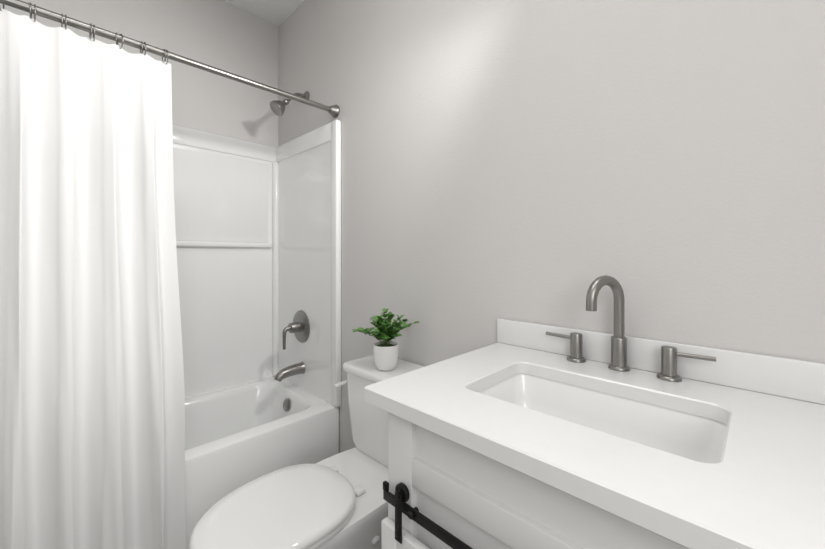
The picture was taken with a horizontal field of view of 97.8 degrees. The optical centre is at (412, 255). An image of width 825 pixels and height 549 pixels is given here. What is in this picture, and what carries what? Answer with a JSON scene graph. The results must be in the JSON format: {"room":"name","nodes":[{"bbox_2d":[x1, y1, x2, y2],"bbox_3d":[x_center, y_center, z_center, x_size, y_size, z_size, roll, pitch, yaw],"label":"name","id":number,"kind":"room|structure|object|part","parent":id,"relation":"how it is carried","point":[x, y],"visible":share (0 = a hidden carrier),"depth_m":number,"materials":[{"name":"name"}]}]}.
{"room":"bathroom","nodes":[
{"label":"bathroom","id":0,"kind":"room"},
{"bbox_2d":[0,0,277,146],"bbox_3d":[-1.414,-0.147,1.761,0.100,2.594,1.520,0,0,44],"label":"wall","id":1,"kind":"structure","parent":0,"point":[225,36],"depth_m":1.97,"materials":[{"name":"paint"}]},
{"bbox_2d":[223,0,304,25],"bbox_3d":[-0.302,-1.494,0.680,3.200,0.100,1.720,0,0,44],"label":"ceiling","id":2,"kind":"structure","parent":0,"point":[277,12],"depth_m":2.10,"materials":[{"name":"white paint"}]},
{"bbox_2d":[278,0,824,452],"bbox_3d":[0.262,-0.147,1.261,3.200,2.594,0.100,0,0,44],"label":"wall","id":3,"kind":"structure","parent":0,"point":[549,162],"depth_m":1.01,"materials":[{"name":"paint"}]},
{"bbox_2d":[270,91,308,115],"bbox_3d":[-0.667,-0.831,1.948,0.082,0.179,0.205,0,0,44],"label":"shower head","id":4,"kind":"object","parent":3,"relation":"attached to","point":[277,107],"visible":0.85,"depth_m":1.90},
{"bbox_3d":[-0.639,-0.860,1.977,0.017,0.076,0.122,0,0,44],"label":"arm","id":5,"kind":"part","parent":4,"relation":"part of"},
{"bbox_2d":[497,318,824,423],"bbox_3d":[0.566,0.242,0.881,0.804,0.076,0.018,0,0,44],"label":"backsplash","id":6,"kind":"structure","parent":3,"relation":"attached to","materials":[{"name":"stone"}]},
{"bbox_3d":[-0.302,1.200,0.680,3.200,0.100,1.720,0,0,44],"label":"floor","id":7,"kind":"structure","parent":0,"visible":0},
{"bbox_2d":[172,120,340,548],"bbox_3d":[-1.129,0.240,1.484,0.689,1.820,1.514,0,0,44],"label":"bathtub","id":8,"kind":"object","parent":7,"relation":"on","point":[258,235],"visible":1,"depth_m":1.96,"materials":[{"name":"plastic"}]},
{"bbox_3d":[-0.685,0.448,1.958,0.028,0.124,0.046,0,0,44],"label":"valve lever","id":9,"kind":"part","parent":8,"relation":"part of","materials":[{"name":"silver metal"}]},
{"bbox_3d":[-0.673,0.636,1.956,0.068,0.080,0.162,0,0,44],"label":"spout","id":10,"kind":"part","parent":8,"relation":"part of","materials":[{"name":"silver metal"}]},
{"bbox_3d":[-0.383,0.040,1.794,0.052,1.420,0.028,0,0,44],"label":"surround trim","id":11,"kind":"part","parent":8,"relation":"part of","materials":[{"name":"plastic"}]},
{"bbox_2d":[189,355,424,548],"bbox_3d":[-0.267,0.788,1.156,0.438,0.724,0.783,0,0,44],"label":"toilet","id":12,"kind":"object","parent":7,"relation":"on","point":[337,501],"visible":0.79,"depth_m":1.06,"materials":[{"name":"white ceramic"}]},
{"bbox_3d":[-0.384,0.722,1.026,0.352,0.028,0.434,0,0,44],"label":"lid","id":13,"kind":"part","parent":12,"relation":"part of","materials":[{"name":"white plastic"}]},
{"bbox_3d":[-0.280,0.514,1.440,0.023,0.024,0.073,0,0,44],"label":"lever","id":14,"kind":"part","parent":12,"relation":"part of","materials":[{"name":"white ceramic"}]},
{"bbox_2d":[352,308,418,370],"bbox_3d":[-0.096,0.315,1.360,0.197,0.219,0.242,0,0,44],"label":"plant","id":15,"kind":"object","parent":12,"relation":"on","point":[385,351],"visible":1,"depth_m":1.32,"materials":[{"name":"green plant"}]},
{"bbox_3d":[-0.100,0.378,1.348,0.094,0.092,0.094,0,0,44],"label":"pot","id":16,"kind":"part","parent":15,"relation":"part of","materials":[{"name":"white ceramic"}]},
{"bbox_2d":[364,275,824,548],"bbox_3d":[0.376,0.599,0.685,0.804,1.102,0.563,0,0,44],"label":"bathroom vanity","id":17,"kind":"object","parent":7,"relation":"on","point":[523,435],"visible":1,"depth_m":0.63,"materials":[{"name":"stone"}]},
{"bbox_3d":[0.073,0.562,0.611,0.275,0.045,0.017,0,0,44],"label":"door rail","id":18,"kind":"part","parent":17,"relation":"part of","materials":[{"name":"white paint"}]},
{"bbox_2d":[545,331,586,362],"bbox_3d":[0.415,0.244,0.978,0.106,0.071,0.047,0,0,44],"label":"handle","id":19,"kind":"object","parent":17,"relation":"on","point":[564,346],"depth_m":0.98,"materials":[{"name":"silver metal"}]},
{"bbox_3d":[0.203,0.490,0.484,0.731,0.020,0.005,0,0,44],"label":"rail","id":20,"kind":"part","parent":17,"relation":"part of","materials":[{"name":"black metal"}]},
{"bbox_2d":[585,275,630,371],"bbox_3d":[0.473,0.164,0.865,0.070,0.231,0.129,0,0,44],"label":"faucet","id":21,"kind":"object","parent":17,"relation":"on","point":[613,351],"depth_m":0.88,"materials":[{"name":"silver metal"}]},
{"bbox_3d":[0.218,0.424,0.501,0.597,0.052,0.018,0,0,44],"label":"rail","id":22,"kind":"part","parent":17,"relation":"part of","materials":[{"name":"white paint"}]},
{"bbox_2d":[656,345,716,381],"bbox_3d":[0.603,0.244,0.796,0.106,0.071,0.047,0,0,44],"label":"handle","id":23,"kind":"object","parent":17,"relation":"on","point":[674,363],"depth_m":0.80,"materials":[{"name":"silver metal"}]},
{"bbox_3d":[-0.867,-0.147,0.099,3.200,2.594,0.100,0,0,44],"label":"wall","id":24,"kind":"structure","parent":0,"visible":0},
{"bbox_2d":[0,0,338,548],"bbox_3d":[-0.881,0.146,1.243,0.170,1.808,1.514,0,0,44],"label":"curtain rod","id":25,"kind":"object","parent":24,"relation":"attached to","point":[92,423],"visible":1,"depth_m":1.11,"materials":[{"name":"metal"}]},
{"bbox_2d":[0,0,186,548],"bbox_3d":[-1.105,0.175,1.012,0.170,1.750,0.793,0,0,44],"label":"curtain","id":26,"kind":"object","parent":25,"relation":"hanging from","point":[92,393],"depth_m":1.11,"materials":[{"name":"white fabric"}]}
]}

